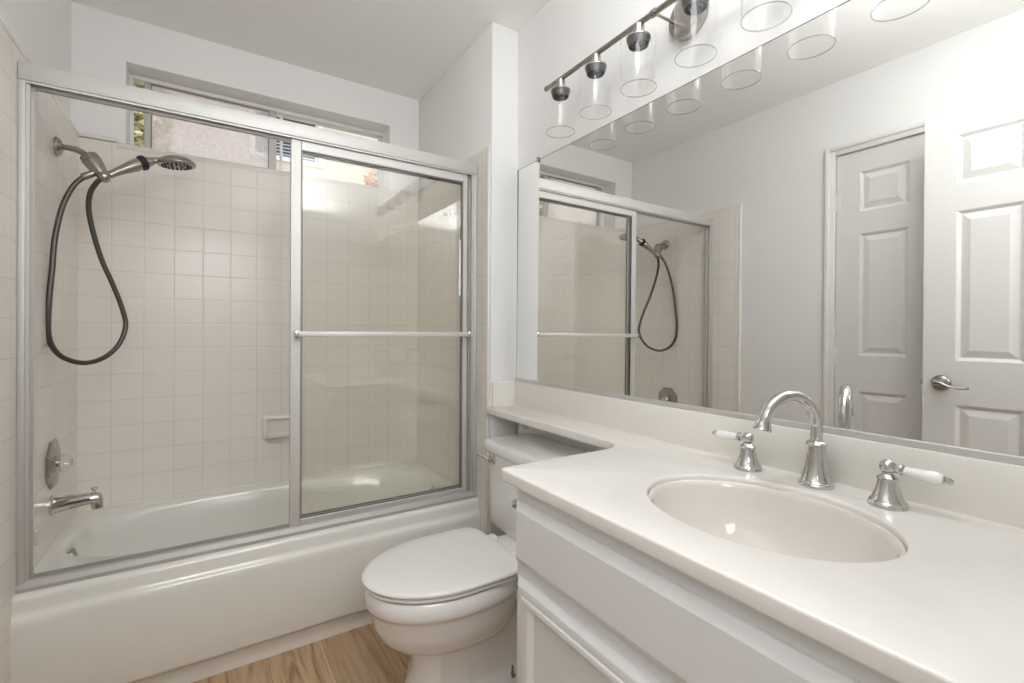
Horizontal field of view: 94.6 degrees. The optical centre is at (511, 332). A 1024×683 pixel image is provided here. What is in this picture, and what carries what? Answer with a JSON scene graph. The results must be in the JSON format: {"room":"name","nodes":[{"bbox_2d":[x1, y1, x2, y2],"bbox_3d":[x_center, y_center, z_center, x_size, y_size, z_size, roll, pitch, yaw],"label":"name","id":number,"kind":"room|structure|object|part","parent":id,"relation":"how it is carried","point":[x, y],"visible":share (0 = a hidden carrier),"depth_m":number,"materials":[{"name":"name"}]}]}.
{"room":"bathroom","nodes":[
{"label":"bathroom","id":0,"kind":"room"},
{"bbox_2d":[0,0,71,120],"bbox_3d":[-1.179,-0.095,0.857,0.100,2.536,2.960,0,0,-33],"label":"wall","id":1,"kind":"structure","parent":0,"point":[42,29],"depth_m":1.63,"materials":[{"name":"white paint"}]},
{"bbox_2d":[0,18,77,682],"bbox_3d":[-1.566,0.170,1.570,0.024,2.000,0.912,0,0,-33],"label":"tiled wall","id":2,"kind":"structure","parent":1,"relation":"attached to","point":[55,378],"depth_m":1.52,"materials":[{"name":"beige tile"}]},
{"bbox_2d":[45,438,74,489],"bbox_3d":[-1.578,0.458,1.659,0.058,0.163,0.163,0,0,-33],"label":"tub valve","id":3,"kind":"object","parent":2,"relation":"attached to","point":[53,461],"visible":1,"depth_m":1.62,"materials":[{"name":"silver metal"}]},
{"bbox_3d":[-1.587,0.458,1.653,0.014,0.044,0.044,0,0,-33],"label":"stem","id":4,"kind":"part","parent":3,"relation":"part of","materials":[{"name":"silver metal"}]},
{"bbox_2d":[48,486,103,515],"bbox_3d":[-1.540,0.596,1.675,0.138,0.080,0.068,0,0,-33],"label":"tub spout","id":5,"kind":"object","parent":2,"relation":"attached to","point":[61,503],"visible":1,"depth_m":1.66,"materials":[{"name":"silver metal"}]},
{"bbox_3d":[-1.502,0.567,1.700,0.022,0.022,0.022,0,0,-33],"label":"diverter pull","id":6,"kind":"part","parent":5,"relation":"part of","materials":[{"name":"silver metal"}]},
{"bbox_2d":[53,136,110,182],"bbox_3d":[-1.546,-0.618,1.704,0.166,0.148,0.069,0,0,-23],"label":"pipe","id":7,"kind":"object","parent":2,"relation":"attached to","point":[92,161],"visible":1,"depth_m":1.69,"materials":[{"name":"silver metal"}]},
{"bbox_2d":[45,176,128,364],"bbox_3d":[-1.520,-0.224,1.709,0.072,0.685,0.276,0,0,10],"label":"shower hose","id":8,"kind":"object","parent":7,"relation":"hanging from","point":[88,204],"visible":1,"depth_m":1.67,"materials":[{"name":"grey metal"}]},
{"bbox_2d":[107,155,195,178],"bbox_3d":[-1.398,-0.633,1.846,0.273,0.139,0.141,0,0,-33],"label":"shower","id":9,"kind":"object","parent":8,"relation":"attached to","point":[174,162],"visible":1,"depth_m":1.82,"materials":[{"name":"silver metal"}]},
{"bbox_3d":[-1.341,-0.663,1.888,0.108,0.011,0.108,0,0,-33],"label":"spray plate","id":10,"kind":"part","parent":9,"relation":"part of","materials":[{"name":"silver metal"}]},
{"bbox_2d":[80,170,95,179],"bbox_3d":[-1.522,-0.565,1.697,0.045,0.041,0.024,0,0,-41],"label":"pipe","id":11,"kind":"object","parent":7,"relation":"attached to","point":[89,174],"depth_m":1.69,"materials":[{"name":"silver metal"}]},
{"bbox_2d":[15,61,477,594],"bbox_3d":[-0.802,-0.011,1.772,1.494,1.522,0.063,0,0,-33],"label":"shower door frame","id":12,"kind":"object","parent":2,"relation":"attached to","point":[32,78],"visible":0.99,"depth_m":1.48,"materials":[{"name":"silver metal"}]},
{"bbox_2d":[289,138,471,526],"bbox_3d":[-0.501,0.005,1.935,0.740,1.444,0.058,0,0,-33],"label":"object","id":13,"kind":"structure","parent":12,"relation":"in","point":[297,147],"depth_m":1.81,"materials":[{"name":"silver metal"}]},
{"bbox_2d":[300,153,460,516],"bbox_3d":[-0.521,0.005,1.974,0.734,1.444,0.016,0,0,-33],"label":"sliding glass panel","id":14,"kind":"object","parent":12,"relation":"in","point":[311,155],"visible":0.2,"depth_m":1.87,"materials":[{"name":"clear glass"}]},
{"bbox_2d":[71,2,418,192],"bbox_3d":[-1.247,-0.098,2.456,1.520,2.536,0.200,0,0,-33],"label":"wall","id":15,"kind":"structure","parent":0,"point":[107,46],"depth_m":2.23,"materials":[{"name":"white paint"}]},
{"bbox_2d":[77,132,418,510],"bbox_3d":[-1.224,-0.030,2.419,1.520,1.600,0.148,0,0,-33],"label":"tiled wall","id":16,"kind":"structure","parent":15,"relation":"attached to","point":[197,260],"depth_m":2.25,"materials":[{"name":"beige tile"}]},
{"bbox_2d":[262,414,288,438],"bbox_3d":[-1.154,0.471,2.344,0.150,0.118,0.062,0,0,-33],"label":"soap dish","id":17,"kind":"object","parent":16,"relation":"attached to","point":[276,426],"visible":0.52,"depth_m":2.34,"materials":[{"name":"white ceramic"}]},
{"bbox_2d":[266,431,288,437],"bbox_3d":[-1.152,0.503,2.342,0.116,0.026,0.056,0,0,-33],"label":"tray","id":18,"kind":"object","parent":17,"relation":"on","point":[269,434],"depth_m":2.32,"materials":[{"name":"white ceramic"}]},
{"bbox_2d":[129,74,383,187],"bbox_3d":[-1.255,-0.991,2.488,1.183,0.369,0.054,0,0,-33],"label":"window","id":19,"kind":"structure","parent":15,"relation":"in","point":[148,83],"depth_m":2.43,"materials":[{"name":"silver metal"}]},
{"bbox_3d":[-1.472,-0.990,2.336,0.550,0.333,0.018,0,0,-33],"label":"sliding sash","id":20,"kind":"part","parent":19,"relation":"part of","materials":[{"name":"grey metal"}]},
{"bbox_3d":[-1.009,-0.989,2.662,0.542,0.335,0.020,0,0,-33],"label":"fixed sash","id":21,"kind":"part","parent":19,"relation":"part of","materials":[{"name":"silver metal"}]},
{"bbox_2d":[192,623,408,682],"bbox_3d":[-0.332,1.218,0.506,2.800,0.080,4.400,0,0,-33],"label":"floor","id":22,"kind":"structure","parent":0,"point":[357,655],"depth_m":1.67,"materials":[{"name":"brown wood"}]},
{"bbox_2d":[10,460,480,682],"bbox_3d":[-0.978,0.960,2.039,1.496,0.424,0.769,0,0,-33],"label":"bathtub","id":23,"kind":"object","parent":22,"relation":"on","point":[188,620],"visible":0.83,"depth_m":1.67,"materials":[{"name":"white ceramic"}]},
{"bbox_3d":[-1.565,0.801,1.689,0.018,0.060,0.060,0,0,-33],"label":"overflow plate","id":24,"kind":"part","parent":23,"relation":"part of","materials":[{"name":"silver metal"}]},
{"bbox_2d":[361,433,588,682],"bbox_3d":[-0.117,0.802,1.607,0.778,0.749,0.513,0,0,-33],"label":"toilet","id":25,"kind":"object","parent":22,"relation":"on","point":[446,601],"visible":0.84,"depth_m":1.46,"materials":[{"name":"white ceramic"}]},
{"bbox_3d":[-0.239,0.738,1.512,0.469,0.020,0.388,0,0,-33],"label":"lid","id":26,"kind":"part","parent":25,"relation":"part of","materials":[{"name":"white plastic"}]},
{"bbox_3d":[-0.239,0.757,1.512,0.458,0.018,0.376,0,0,-33],"label":"seat","id":27,"kind":"part","parent":25,"relation":"part of","materials":[{"name":"white plastic"}]},
{"bbox_3d":[-0.099,0.498,1.865,0.031,0.040,0.096,0,0,-38],"label":"flush lever","id":28,"kind":"part","parent":25,"relation":"part of","materials":[{"name":"silver metal"}]},
{"bbox_3d":[0.114,0.619,1.751,0.221,0.291,0.480,0,0,-33],"label":"tank","id":29,"kind":"part","parent":25,"relation":"part of","materials":[{"name":"white ceramic"}]},
{"bbox_3d":[0.111,0.451,1.749,0.243,0.045,0.508,0,0,-33],"label":"tank lid","id":30,"kind":"part","parent":25,"relation":"part of","materials":[{"name":"white ceramic"}]},
{"bbox_2d":[511,489,897,682],"bbox_3d":[0.476,0.771,0.887,0.572,0.820,0.960,0,0,-33],"label":"vanity cabinet","id":31,"kind":"object","parent":22,"relation":"on","point":[593,607],"visible":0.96,"depth_m":0.81,"materials":[{"name":"white paint"}]},
{"bbox_3d":[0.130,0.811,0.918,0.024,0.487,0.438,0,0,-33],"label":"cabinet door","id":32,"kind":"part","parent":31,"relation":"part of","materials":[{"name":"white paint"}]},
{"bbox_2d":[487,381,1023,682],"bbox_3d":[0.257,0.351,1.232,0.583,0.256,1.786,0,0,-33],"label":"countertop","id":33,"kind":"structure","parent":31,"relation":"on","point":[949,609],"depth_m":0.80,"materials":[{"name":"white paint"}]},
{"bbox_2d":[712,429,761,472],"bbox_3d":[0.552,0.286,1.167,0.063,0.088,0.126,0,0,-33],"label":"tap","id":34,"kind":"object","parent":33,"relation":"on","point":[747,460],"visible":1,"depth_m":1.13,"materials":[{"name":"silver metal"}]},
{"bbox_3d":[0.541,0.259,1.185,0.024,0.024,0.057,0,0,-33],"label":"lever","id":35,"kind":"part","parent":34,"relation":"part of","materials":[{"name":"white ceramic"}]},
{"bbox_2d":[733,442,761,472],"bbox_3d":[0.570,0.296,1.141,0.063,0.067,0.063,0,0,-33],"label":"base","id":36,"kind":"object","parent":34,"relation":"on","point":[747,460],"depth_m":1.12,"materials":[{"name":"silver metal"}]},
{"bbox_2d":[648,479,905,562],"bbox_3d":[0.463,0.433,0.886,0.352,0.186,0.431,0,0,-33],"label":"undermount sink","id":37,"kind":"object","parent":33,"relation":"in","point":[760,517],"visible":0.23,"depth_m":1.01,"materials":[{"name":"white ceramic"}]},
{"bbox_2d":[753,390,834,490],"bbox_3d":[0.600,0.227,0.999,0.189,0.207,0.068,0,0,-19],"label":"sink faucet","id":38,"kind":"object","parent":33,"relation":"on","point":[815,474],"visible":1,"depth_m":1.00,"materials":[{"name":"silver metal"}]},
{"bbox_2d":[798,439,834,490],"bbox_3d":[0.657,0.282,1.020,0.068,0.098,0.068,0,0,-33],"label":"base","id":39,"kind":"object","parent":38,"relation":"on","point":[815,474],"depth_m":1.00,"materials":[{"name":"silver metal"}]},
{"bbox_2d":[867,459,953,511],"bbox_3d":[0.734,0.287,0.874,0.063,0.088,0.126,0,0,-33],"label":"tap","id":40,"kind":"object","parent":33,"relation":"on","point":[886,494],"visible":1,"depth_m":0.88,"materials":[{"name":"silver metal"}]},
{"bbox_2d":[867,472,908,511],"bbox_3d":[0.717,0.297,0.901,0.063,0.067,0.063,0,0,-33],"label":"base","id":41,"kind":"object","parent":40,"relation":"on","point":[886,494],"depth_m":0.89,"materials":[{"name":"silver metal"}]},
{"bbox_3d":[0.746,0.260,0.856,0.024,0.024,0.057,0,0,-33],"label":"lever","id":42,"kind":"part","parent":40,"relation":"part of","materials":[{"name":"white ceramic"}]},
{"bbox_2d":[71,0,550,100],"bbox_3d":[-0.329,-1.399,0.518,2.800,0.080,4.440,0,0,-33],"label":"ceiling","id":43,"kind":"structure","parent":0,"point":[399,47],"depth_m":2.11,"materials":[{"name":"white paint"}]},
{"bbox_2d":[419,22,517,535],"bbox_3d":[-0.279,-0.094,2.574,0.234,2.536,1.052,0,0,-33],"label":"wall","id":44,"kind":"structure","parent":0,"point":[472,107],"depth_m":2.12,"materials":[{"name":"white paint"}]},
{"bbox_2d":[417,145,489,534],"bbox_3d":[-0.327,0.174,2.422,0.009,2.000,0.825,0,0,-33],"label":"tiled wall","id":45,"kind":"structure","parent":44,"relation":"attached to","point":[438,358],"depth_m":2.42,"materials":[{"name":"beige tile"}]},
{"bbox_2d":[516,0,847,451],"bbox_3d":[0.580,-0.087,1.367,0.100,2.536,1.908,0,0,-33],"label":"wall","id":46,"kind":"structure","parent":0,"point":[563,33],"depth_m":1.65,"materials":[{"name":"white paint"}]},
{"bbox_2d":[544,0,791,129],"bbox_3d":[0.451,-0.848,1.331,0.161,0.258,1.110,0,0,-33],"label":"vanity light","id":47,"kind":"object","parent":46,"relation":"attached to","point":[688,17],"visible":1,"depth_m":1.38,"materials":[{"name":"silver metal"}]},
{"bbox_2d":[551,87,569,100],"bbox_3d":[0.175,-0.859,1.706,0.067,0.022,0.067,0,0,-33],"label":"socket","id":48,"kind":"object","parent":47,"relation":"attached to","point":[558,93],"depth_m":1.69,"materials":[{"name":"grey metal"}]},
{"bbox_2d":[585,62,605,78],"bbox_3d":[0.275,-0.858,1.552,0.067,0.022,0.067,0,0,-33],"label":"socket","id":49,"kind":"object","parent":47,"relation":"attached to","point":[594,70],"depth_m":1.54,"materials":[{"name":"grey metal"}]},
{"bbox_2d":[627,32,649,51],"bbox_3d":[0.374,-0.857,1.398,0.067,0.022,0.067,0,0,-33],"label":"socket","id":50,"kind":"object","parent":47,"relation":"attached to","point":[636,41],"depth_m":1.38,"materials":[{"name":"grey metal"}]},
{"bbox_3d":[0.438,-0.912,1.370,0.100,0.023,0.016,0,0,-33],"label":"support arm","id":51,"kind":"part","parent":47,"relation":"part of","materials":[{"name":"silver metal"}]},
{"bbox_3d":[0.509,-0.915,1.368,0.023,0.124,0.124,0,0,-33],"label":"plate","id":52,"kind":"part","parent":47,"relation":"part of","materials":[{"name":"silver metal"}]},
{"bbox_2d":[682,0,708,15],"bbox_3d":[0.480,-0.857,1.234,0.067,0.022,0.067,0,0,-33],"label":"socket","id":53,"kind":"object","parent":47,"relation":"attached to","point":[690,7],"depth_m":1.24,"materials":[{"name":"grey metal"}]},
{"bbox_3d":[0.480,-0.798,1.234,0.105,0.152,0.105,0,0,-33],"label":"lamp shade","id":54,"kind":"part","parent":47,"relation":"part of","materials":[{"name":"clear glass"}]},
{"bbox_3d":[0.580,-0.797,1.079,0.105,0.152,0.105,0,0,-33],"label":"lamp shade","id":55,"kind":"part","parent":47,"relation":"part of","materials":[{"name":"clear glass"}]},
{"bbox_2d":[514,381,1023,527],"bbox_3d":[0.495,0.278,1.385,0.017,0.105,1.786,0,0,-33],"label":"backsplash","id":56,"kind":"structure","parent":46,"relation":"attached to","point":[984,489],"depth_m":1.05,"materials":[{"name":"white stone"}]},
{"bbox_2d":[515,0,1023,465],"bbox_3d":[0.502,-0.254,1.385,0.012,0.964,1.780,0,0,-33],"label":"wall mirror","id":57,"kind":"object","parent":46,"relation":"attached to","point":[831,212],"visible":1,"depth_m":1.08,"materials":[{"name":"silver glass"}]},
{"label":"outside","id":58,"kind":"structure","parent":0,"visible":0},
{"bbox_3d":[-3.007,1.216,5.112,10.500,0.080,6.159,0,0,-33],"label":"ground","id":59,"kind":"structure","parent":58,"visible":0},
{"bbox_2d":[134,83,176,151],"bbox_3d":[-2.460,-0.437,3.031,0.496,3.201,0.497,0,0,-33],"label":"shrub","id":60,"kind":"object","parent":59,"relation":"on","point":[161,140],"visible":0.12,"depth_m":3.04,"materials":[{"name":"green plant"}]},
{"bbox_2d":[164,90,377,185],"bbox_3d":[-2.325,-1.139,4.070,8.500,4.600,0.230,0,0,-33],"label":"neighbor house","id":61,"kind":"structure","parent":59,"relation":"on","point":[189,138],"depth_m":4.00,"materials":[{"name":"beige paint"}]},
{"bbox_2d":[255,111,315,160],"bbox_3d":[-2.021,-2.024,4.235,0.495,0.948,0.024,0,0,-33],"label":"window blind","id":62,"kind":"object","parent":61,"relation":"hanging from","point":[261,143],"depth_m":4.22,"materials":[{"name":"white plastic"}]},
{"bbox_3d":[-2.044,-2.045,4.271,0.505,1.005,0.010,0,0,-33],"label":"dark pane","id":63,"kind":"part","parent":61,"relation":"part of","materials":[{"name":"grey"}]},
{"bbox_2d":[363,170,377,186],"bbox_3d":[-1.132,-0.083,3.913,0.273,2.501,0.308,0,0,-33],"label":"flowering shrub","id":64,"kind":"object","parent":59,"relation":"on","point":[375,184],"visible":0.08,"depth_m":3.85,"materials":[{"name":"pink plant"}]}
]}

